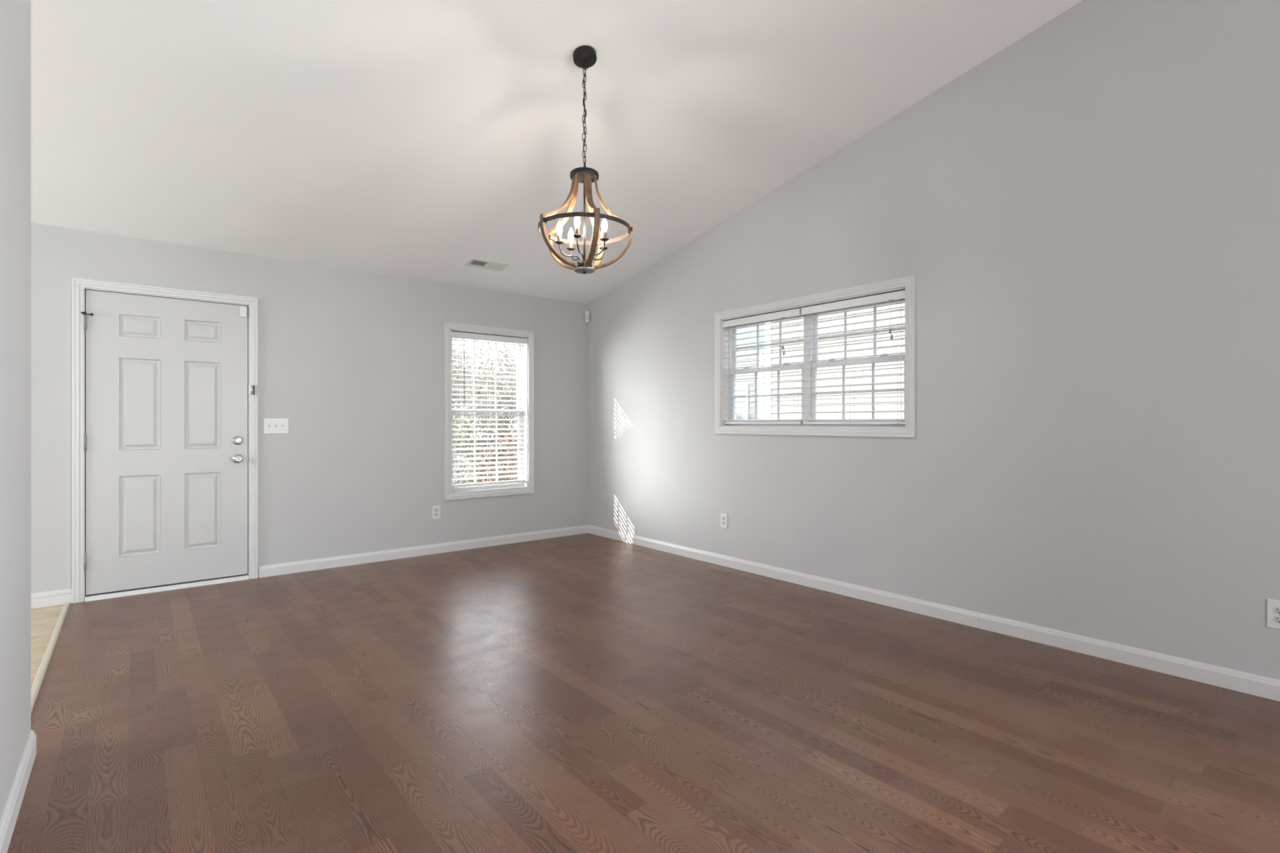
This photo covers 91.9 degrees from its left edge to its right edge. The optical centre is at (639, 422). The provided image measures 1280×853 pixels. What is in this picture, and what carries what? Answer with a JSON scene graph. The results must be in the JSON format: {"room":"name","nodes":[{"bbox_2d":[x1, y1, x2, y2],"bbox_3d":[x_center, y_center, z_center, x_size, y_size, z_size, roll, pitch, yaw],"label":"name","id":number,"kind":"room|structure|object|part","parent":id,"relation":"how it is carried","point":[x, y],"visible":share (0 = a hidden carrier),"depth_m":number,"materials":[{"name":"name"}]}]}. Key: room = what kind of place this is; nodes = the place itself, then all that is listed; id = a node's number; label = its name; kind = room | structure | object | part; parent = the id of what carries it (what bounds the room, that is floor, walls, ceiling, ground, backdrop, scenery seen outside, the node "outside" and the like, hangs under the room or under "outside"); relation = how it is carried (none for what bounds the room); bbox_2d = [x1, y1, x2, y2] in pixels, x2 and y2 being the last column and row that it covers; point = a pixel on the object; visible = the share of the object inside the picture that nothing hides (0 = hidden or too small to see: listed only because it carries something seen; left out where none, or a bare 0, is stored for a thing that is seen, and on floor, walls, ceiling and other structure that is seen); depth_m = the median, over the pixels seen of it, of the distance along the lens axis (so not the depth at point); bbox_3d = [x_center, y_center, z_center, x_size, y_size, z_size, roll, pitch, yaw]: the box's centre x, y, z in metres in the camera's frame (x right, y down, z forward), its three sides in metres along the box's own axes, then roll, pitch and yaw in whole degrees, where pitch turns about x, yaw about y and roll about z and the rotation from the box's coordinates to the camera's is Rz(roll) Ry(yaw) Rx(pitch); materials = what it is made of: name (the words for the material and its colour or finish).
{"room":"empty living room","nodes":[
{"label":"empty living room","id":0,"kind":"room"},
{"bbox_2d":[0,0,31,821],"bbox_3d":[0.106,-0.606,-0.672,0.120,3.560,7.290,0,0,-39],"label":"wall","id":1,"kind":"structure","parent":0,"point":[15,15],"depth_m":1.87,"materials":[{"name":"paint"}]},
{"bbox_2d":[0,729,36,852],"bbox_3d":[0.101,1.131,-0.666,0.148,0.086,7.304,0,0,-39],"label":"baseboard","id":2,"kind":"structure","parent":1,"relation":"attached to","point":[9,818],"depth_m":1.86,"materials":[{"name":"white paint"}]},
{"bbox_2d":[31,222,587,593],"bbox_3d":[-3.425,-0.046,4.353,7.300,2.440,0.140,0,0,-39],"label":"wall","id":3,"kind":"structure","parent":0,"point":[353,360],"depth_m":5.06,"materials":[{"name":"paint"}]},
{"bbox_2d":[31,588,71,608],"bbox_3d":[-4.949,1.127,3.008,3.238,0.094,0.015,0,0,-39],"label":"baseboard","id":4,"kind":"structure","parent":3,"relation":"attached to","point":[49,598],"depth_m":3.96,"materials":[{"name":"white paint"}]},
{"bbox_2d":[71,277,257,603],"bbox_3d":[-3.319,0.115,4.391,1.038,2.119,0.194,0,0,-39],"label":"door","id":5,"kind":"structure","parent":3,"relation":"in","point":[165,415],"depth_m":4.33,"materials":[{"name":"white paint"}]},
{"bbox_3d":[-2.973,0.268,4.585,0.055,0.055,0.057,0,0,-39],"label":"knob","id":6,"kind":"part","parent":5,"relation":"part of","materials":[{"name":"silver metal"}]},
{"bbox_2d":[240,306,246,317],"bbox_3d":[-2.965,-0.828,4.629,0.040,0.076,0.020,0,0,-39],"label":"sensor","id":7,"kind":"object","parent":5,"relation":"attached to","point":[242,309],"visible":1,"depth_m":4.62,"materials":[{"name":"white plastic"}]},
{"bbox_2d":[248,385,257,395],"bbox_3d":[-2.911,-0.246,4.657,0.055,0.072,0.015,0,0,-29],"label":"security latch","id":8,"kind":"object","parent":5,"relation":"attached to","point":[252,389],"visible":1,"depth_m":4.65,"materials":[{"name":"silver metal"}]},
{"bbox_2d":[263,418,288,434],"bbox_3d":[-2.798,0.026,4.764,0.170,0.118,0.016,0,0,-39],"label":"light switch","id":9,"kind":"object","parent":3,"relation":"attached to","point":[270,425],"visible":1,"depth_m":4.77,"materials":[{"name":"white plastic"}]},
{"bbox_2d":[258,524,588,577],"bbox_3d":[-1.718,1.131,5.647,3.019,0.086,0.014,0,0,-39],"label":"baseboard","id":10,"kind":"structure","parent":3,"relation":"attached to","point":[266,571],"depth_m":5.40,"materials":[{"name":"white paint"}]},
{"bbox_2d":[431,505,439,519],"bbox_3d":[-1.829,0.804,5.559,0.076,0.122,0.009,0,0,-39],"label":"wall outlet","id":11,"kind":"object","parent":3,"relation":"attached to","point":[435,508],"visible":1,"depth_m":5.56,"materials":[{"name":"white plastic"}]},
{"bbox_2d":[444,321,533,500],"bbox_3d":[-1.460,-0.103,5.951,0.913,1.613,0.170,0,0,-39],"label":"window","id":12,"kind":"structure","parent":3,"relation":"in","point":[451,493],"depth_m":5.97,"materials":[{"name":"white paint"}]},
{"bbox_3d":[-1.495,-0.461,5.993,0.743,0.728,0.020,0,0,-39],"label":"sash","id":13,"kind":"part","parent":12,"relation":"part of","materials":[{"name":"white plastic"}]},
{"bbox_3d":[-1.480,0.242,5.975,0.743,0.752,0.021,0,0,-39],"label":"sash","id":14,"kind":"part","parent":12,"relation":"part of","materials":[{"name":"white plastic"}]},
{"bbox_3d":[-1.492,-0.103,5.989,0.795,1.495,0.070,0,0,-39],"label":"frame","id":15,"kind":"part","parent":12,"relation":"part of","materials":[{"name":"white plastic"}]},
{"bbox_2d":[451,331,527,487],"bbox_3d":[-1.440,-0.122,5.926,0.779,1.429,0.077,0,0,-39],"label":"window blind","id":16,"kind":"object","parent":12,"relation":"attached to","point":[454,334],"visible":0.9,"depth_m":5.93,"materials":[{"name":"white plastic"}]},
{"bbox_3d":[-1.660,-0.102,5.762,0.010,1.377,0.055,0,0,-39],"label":"ladder cord","id":17,"kind":"part","parent":16,"relation":"part of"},
{"bbox_3d":[-1.447,0.580,5.935,0.767,0.024,0.050,0,0,-39],"label":"rail","id":18,"kind":"part","parent":16,"relation":"part of","materials":[{"name":"white plastic"}]},
{"bbox_3d":[-1.444,-0.102,5.938,0.010,1.377,0.055,0,0,-39],"label":"ladder cord","id":19,"kind":"part","parent":16,"relation":"part of","materials":[{"name":"white fabric"}]},
{"bbox_3d":[-1.229,-0.102,6.114,0.010,1.377,0.055,0,0,-39],"label":"ladder cord","id":20,"kind":"part","parent":16,"relation":"part of","materials":[{"name":"white fabric"}]},
{"bbox_3d":[-1.444,0.640,5.931,0.779,0.008,0.084,0,0,-39],"label":"sill","id":21,"kind":"part","parent":12,"relation":"part of","materials":[{"name":"white paint"}]},
{"bbox_2d":[585,311,590,322],"bbox_3d":[-0.555,-1.122,6.566,0.055,0.112,0.060,0,0,-39],"label":"sensor","id":22,"kind":"object","parent":3,"relation":"attached to","point":[587,313],"visible":1,"depth_m":6.55,"materials":[{"name":"white plastic"}]},
{"bbox_2d":[31,0,1082,303],"bbox_3d":[-0.302,-1.861,0.647,7.850,1.330,10.250,0,0,-39],"label":"ceiling","id":23,"kind":"structure","parent":0,"point":[411,139],"depth_m":3.43,"materials":[{"name":"paint"}]},
{"bbox_2d":[463,257,509,271],"bbox_3d":[-1.318,-1.363,5.336,0.352,0.038,0.151,0,0,-39],"label":"ceiling vent","id":24,"kind":"object","parent":23,"relation":"in","point":[474,262],"visible":1,"depth_m":5.33,"materials":[{"name":"white metal"}]},
{"bbox_2d":[537,45,632,274],"bbox_3d":[-0.284,-1.301,3.098,0.472,1.110,0.468,0,0,-39],"label":"chandelier","id":25,"kind":"object","parent":23,"relation":"hanging from","point":[584,57],"visible":1,"depth_m":3.07,"materials":[{"name":"brown wood"}]},
{"bbox_3d":[-0.401,-0.970,3.082,0.029,0.072,0.029,0,0,-39],"label":"bulb","id":26,"kind":"part","parent":25,"relation":"part of","materials":[{"name":"white glass"}]},
{"bbox_3d":[-0.350,-0.847,3.090,0.109,0.091,0.007,0,0,-8],"label":"arm","id":27,"kind":"part","parent":25,"relation":"part of","materials":[{"name":"brown metal"}]},
{"bbox_3d":[-0.356,-0.970,3.196,0.029,0.072,0.029,0,0,-39],"label":"bulb","id":28,"kind":"part","parent":25,"relation":"part of","materials":[{"name":"white glass"}]},
{"bbox_3d":[-0.324,-0.847,3.156,0.008,0.091,0.110,0,0,-39],"label":"arm","id":29,"kind":"part","parent":25,"relation":"part of","materials":[{"name":"brown metal"}]},
{"bbox_3d":[-0.302,-0.970,2.978,0.029,0.072,0.029,0,0,-39],"label":"bulb","id":30,"kind":"part","parent":25,"relation":"part of","materials":[{"name":"white glass"}]},
{"bbox_3d":[-0.292,-0.847,3.028,0.008,0.091,0.109,0,0,11],"label":"arm","id":31,"kind":"part","parent":25,"relation":"part of","materials":[{"name":"brown metal"}]},
{"bbox_3d":[-0.278,-0.763,3.100,0.101,0.014,0.101,0,0,-39],"label":"hub plate","id":32,"kind":"part","parent":25,"relation":"part of","materials":[{"name":"grey metal"}]},
{"bbox_3d":[-0.278,-1.011,3.100,0.010,0.450,0.010,0,0,-39],"label":"rod","id":33,"kind":"part","parent":25,"relation":"part of","materials":[{"name":"brown metal"}]},
{"bbox_3d":[-0.225,-0.847,3.150,0.110,0.091,0.008,0,0,-43],"label":"arm","id":34,"kind":"part","parent":25,"relation":"part of","materials":[{"name":"brown metal"}]},
{"bbox_3d":[-0.217,-0.847,3.060,0.109,0.091,0.007,0,0,33],"label":"arm","id":35,"kind":"part","parent":25,"relation":"part of","materials":[{"name":"brown metal"}]},
{"bbox_3d":[-0.174,-0.970,3.032,0.029,0.072,0.029,0,0,-39],"label":"bulb","id":36,"kind":"part","parent":25,"relation":"part of","materials":[{"name":"white glass"}]},
{"bbox_2d":[7,533,1279,852],"bbox_3d":[-0.313,1.214,0.542,7.300,0.081,9.700,0,0,-39],"label":"floor","id":37,"kind":"structure","parent":0,"point":[587,692],"depth_m":2.40,"materials":[{"name":"brown wood"}]},
{"bbox_2d":[31,602,70,712],"bbox_3d":[-2.957,1.169,3.087,0.030,0.010,2.374,0,0,-39],"label":"floor strip","id":38,"kind":"object","parent":37,"relation":"on","point":[37,682],"visible":0.65,"depth_m":3.08,"materials":[{"name":"beige wood"}]},
{"bbox_2d":[587,0,1279,679],"bbox_3d":[2.568,-0.606,2.895,0.140,3.560,9.700,0,0,-39],"label":"wall","id":39,"kind":"structure","parent":0,"point":[1085,218],"depth_m":3.32,"materials":[{"name":"paint"}]},
{"bbox_2d":[720,512,727,528],"bbox_3d":[0.687,0.805,5.081,0.009,0.122,0.076,0,0,-39],"label":"wall outlet","id":40,"kind":"object","parent":39,"relation":"attached to","point":[723,516],"visible":1,"depth_m":5.07,"materials":[{"name":"white plastic"}]},
{"bbox_2d":[714,275,915,437],"bbox_3d":[1.220,-0.408,4.538,0.170,1.003,1.699,0,0,-39],"label":"window","id":41,"kind":"structure","parent":39,"relation":"in","point":[907,283],"depth_m":4.52,"materials":[{"name":"white paint"}]},
{"bbox_2d":[722,308,804,424],"bbox_3d":[0.942,-0.413,4.827,0.080,0.848,0.763,0,0,-39],"label":"window blind","id":42,"kind":"object","parent":41,"relation":"attached to","point":[797,312],"visible":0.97,"depth_m":4.80,"materials":[{"name":"white plastic"}]},
{"bbox_3d":[0.748,-0.390,5.084,0.055,0.802,0.010,0,0,-39],"label":"ladder cord","id":43,"kind":"part","parent":42,"relation":"part of","materials":[{"name":"white fabric"}]},
{"bbox_3d":[0.952,0.002,4.835,0.050,0.018,0.751,0,0,-39],"label":"rail","id":44,"kind":"part","parent":42,"relation":"part of","materials":[{"name":"white plastic"}]},
{"bbox_3d":[0.995,-0.215,4.864,0.021,0.446,0.738,0,0,-39],"label":"sash","id":45,"kind":"part","parent":41,"relation":"part of","materials":[{"name":"white plastic"}]},
{"bbox_3d":[1.009,-0.408,4.876,0.070,0.885,0.790,0,0,-39],"label":"frame","id":46,"kind":"part","parent":41,"relation":"part of","materials":[{"name":"white plastic"}]},
{"bbox_3d":[1.013,-0.614,4.879,0.020,0.422,0.738,0,0,-39],"label":"sash","id":47,"kind":"part","parent":41,"relation":"part of","materials":[{"name":"white plastic"}]},
{"bbox_3d":[1.201,0.030,4.522,0.084,0.008,1.565,0,0,-39],"label":"sill","id":48,"kind":"part","parent":41,"relation":"part of","materials":[{"name":"white paint"}]},
{"bbox_2d":[800,289,905,424],"bbox_3d":[1.440,-0.413,4.217,0.080,0.848,0.787,0,0,-39],"label":"window blind","id":49,"kind":"object","parent":41,"relation":"attached to","point":[891,296],"visible":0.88,"depth_m":4.15,"materials":[{"name":"white plastic"}]},
{"bbox_3d":[1.240,-0.390,4.482,0.055,0.802,0.010,0,0,-39],"label":"ladder cord","id":50,"kind":"part","parent":49,"relation":"part of","materials":[{"name":"white fabric"}]},
{"bbox_3d":[1.450,0.002,4.225,0.050,0.018,0.775,0,0,-39],"label":"rail","id":51,"kind":"part","parent":49,"relation":"part of","materials":[{"name":"white plastic"}]},
{"bbox_3d":[1.665,-0.390,3.961,0.055,0.802,0.010,0,0,-39],"label":"ladder cord","id":52,"kind":"part","parent":49,"relation":"part of","materials":[{"name":"white fabric"}]},
{"bbox_3d":[1.509,-0.408,4.263,0.070,0.885,0.790,0,0,-39],"label":"frame","id":53,"kind":"part","parent":41,"relation":"part of","materials":[{"name":"white plastic"}]},
{"bbox_3d":[1.494,-0.215,4.252,0.021,0.446,0.738,0,0,-39],"label":"sash","id":54,"kind":"part","parent":41,"relation":"part of","materials":[{"name":"white plastic"}]},
{"bbox_3d":[1.513,-0.614,4.266,0.020,0.422,0.738,0,0,-39],"label":"sash","id":55,"kind":"part","parent":41,"relation":"part of","materials":[{"name":"white plastic"}]},
{"bbox_2d":[587,524,1279,701],"bbox_3d":[2.513,1.131,2.840,0.014,0.086,9.686,0,0,-39],"label":"baseboard","id":56,"kind":"structure","parent":39,"relation":"attached to","point":[1228,678],"depth_m":3.43,"materials":[{"name":"white paint"}]},
{"bbox_2d":[1266,599,1279,629],"bbox_3d":[2.700,0.813,2.615,0.009,0.122,0.076,0,0,-39],"label":"wall outlet","id":57,"kind":"object","parent":39,"relation":"attached to","point":[1273,606],"visible":1,"depth_m":2.63,"materials":[{"name":"white plastic"}]},
{"bbox_2d":[1274,607,1279,613],"bbox_3d":[2.699,0.793,2.614,0.005,0.027,0.033,0,0,-39],"label":"receptacle","id":58,"kind":"object","parent":57,"relation":"attached to","point":[1277,610],"depth_m":2.62,"materials":[{"name":"plastic"}]},
{"bbox_2d":[1274,616,1279,623],"bbox_3d":[2.699,0.833,2.614,0.005,0.027,0.033,0,0,-39],"label":"receptacle","id":59,"kind":"object","parent":57,"relation":"attached to","point":[1277,619],"depth_m":2.62,"materials":[{"name":"plastic"}]},
{"label":"outside","id":60,"kind":"structure","parent":0,"visible":0},
{"bbox_2d":[453,440,511,484],"bbox_3d":[-3.005,1.524,17.515,70.000,0.100,70.000,0,0,-39],"label":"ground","id":61,"kind":"structure","parent":60,"point":[478,440],"depth_m":19.06,"materials":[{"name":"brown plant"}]},
{"bbox_2d":[452,337,479,418],"bbox_3d":[-5.571,-0.518,16.822,2.510,4.003,3.047,0,0,-39],"label":"bare tree","id":62,"kind":"object","parent":61,"relation":"on","point":[455,348],"visible":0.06,"depth_m":16.91,"materials":[{"name":"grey plant"}]},
{"bbox_2d":[453,451,479,484],"bbox_3d":[-2.786,0.919,8.781,1.025,1.122,1.025,0,0,-39],"label":"leafy shrub","id":63,"kind":"object","parent":61,"relation":"on","point":[456,456],"visible":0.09,"depth_m":8.76,"materials":[{"name":"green plant"}]},
{"bbox_2d":[452,346,480,453],"bbox_3d":[-9.856,-1.060,30.007,3.601,5.263,2.799,0,0,-39],"label":"thicket","id":64,"kind":"object","parent":61,"relation":"on","point":[477,354],"visible":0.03,"depth_m":30.18,"materials":[{"name":"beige plant"}]},
{"bbox_2d":[453,415,483,484],"bbox_3d":[-3.259,0.654,10.467,1.223,1.647,1.234,0,0,-39],"label":"leafy shrub","id":65,"kind":"object","parent":61,"relation":"on","point":[458,416],"visible":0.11,"depth_m":10.44,"materials":[{"name":"green plant"}]},
{"bbox_2d":[452,341,492,451],"bbox_3d":[-7.949,-1.112,26.442,3.047,5.232,3.308,0,0,-17],"label":"bare tree","id":66,"kind":"object","parent":61,"relation":"on","point":[454,341],"visible":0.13,"depth_m":26.14,"materials":[{"name":"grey plant"}]},
{"bbox_2d":[452,360,506,484],"bbox_3d":[-3.763,0.035,12.778,1.875,2.911,1.812,0,0,-6],"label":"bare tree","id":67,"kind":"object","parent":61,"relation":"on","point":[468,368],"visible":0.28,"depth_m":12.70,"materials":[{"name":"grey plant"}]},
{"bbox_2d":[454,366,517,473],"bbox_3d":[-3.292,-0.118,15.163,2.706,3.191,2.436,0,0,34],"label":"bare tree","id":68,"kind":"object","parent":61,"relation":"on","point":[510,380],"visible":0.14,"depth_m":15.14,"materials":[{"name":"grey plant"}]},
{"bbox_2d":[462,341,517,452],"bbox_3d":[-7.172,-1.272,32.444,3.603,5.649,2.786,0,0,-39],"label":"thicket","id":69,"kind":"object","parent":61,"relation":"on","point":[480,348],"visible":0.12,"depth_m":31.76,"materials":[{"name":"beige plant"}]},
{"bbox_2d":[476,435,517,482],"bbox_3d":[-2.048,0.831,9.774,1.127,1.293,1.026,0,0,-39],"label":"leafy shrub","id":70,"kind":"object","parent":61,"relation":"on","point":[500,441],"visible":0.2,"depth_m":9.58,"materials":[{"name":"red plant"}]},
{"bbox_2d":[488,435,517,481],"bbox_3d":[-2.213,0.838,11.957,1.425,1.283,1.244,0,0,-39],"label":"leafy shrub","id":71,"kind":"object","parent":61,"relation":"on","point":[517,436],"visible":0.03,"depth_m":11.71,"materials":[{"name":"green plant"}]},
{"bbox_2d":[490,342,516,408],"bbox_3d":[-5.009,-1.189,26.878,3.094,5.346,4.595,0,0,35],"label":"bare tree","id":72,"kind":"object","parent":61,"relation":"on","point":[506,360],"visible":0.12,"depth_m":26.71,"materials":[{"name":"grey plant"}]},
{"bbox_2d":[506,347,516,395],"bbox_3d":[-2.967,-0.506,18.538,2.164,3.997,2.723,0,0,-10],"label":"bare tree","id":73,"kind":"object","parent":61,"relation":"on","point":[516,348],"visible":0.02,"depth_m":18.21,"materials":[{"name":"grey plant"}]},
{"bbox_2d":[735,323,764,419],"bbox_3d":[3.820,-1.576,23.972,8.060,6.100,9.030,0,0,-39],"label":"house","id":74,"kind":"structure","parent":61,"relation":"on","point":[752,404],"depth_m":18.45,"materials":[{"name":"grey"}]},
{"bbox_3d":[2.894,-0.426,18.782,0.060,1.200,0.800,0,0,-39],"label":"pane","id":75,"kind":"part","parent":74,"relation":"part of","materials":[{"name":"clear glass"}]},
{"bbox_2d":[764,301,905,419],"bbox_3d":[7.872,-1.126,8.290,7.820,5.200,10.550,0,0,-39],"label":"house","id":76,"kind":"structure","parent":61,"relation":"on","point":[822,413],"depth_m":8.87,"materials":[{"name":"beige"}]}
]}

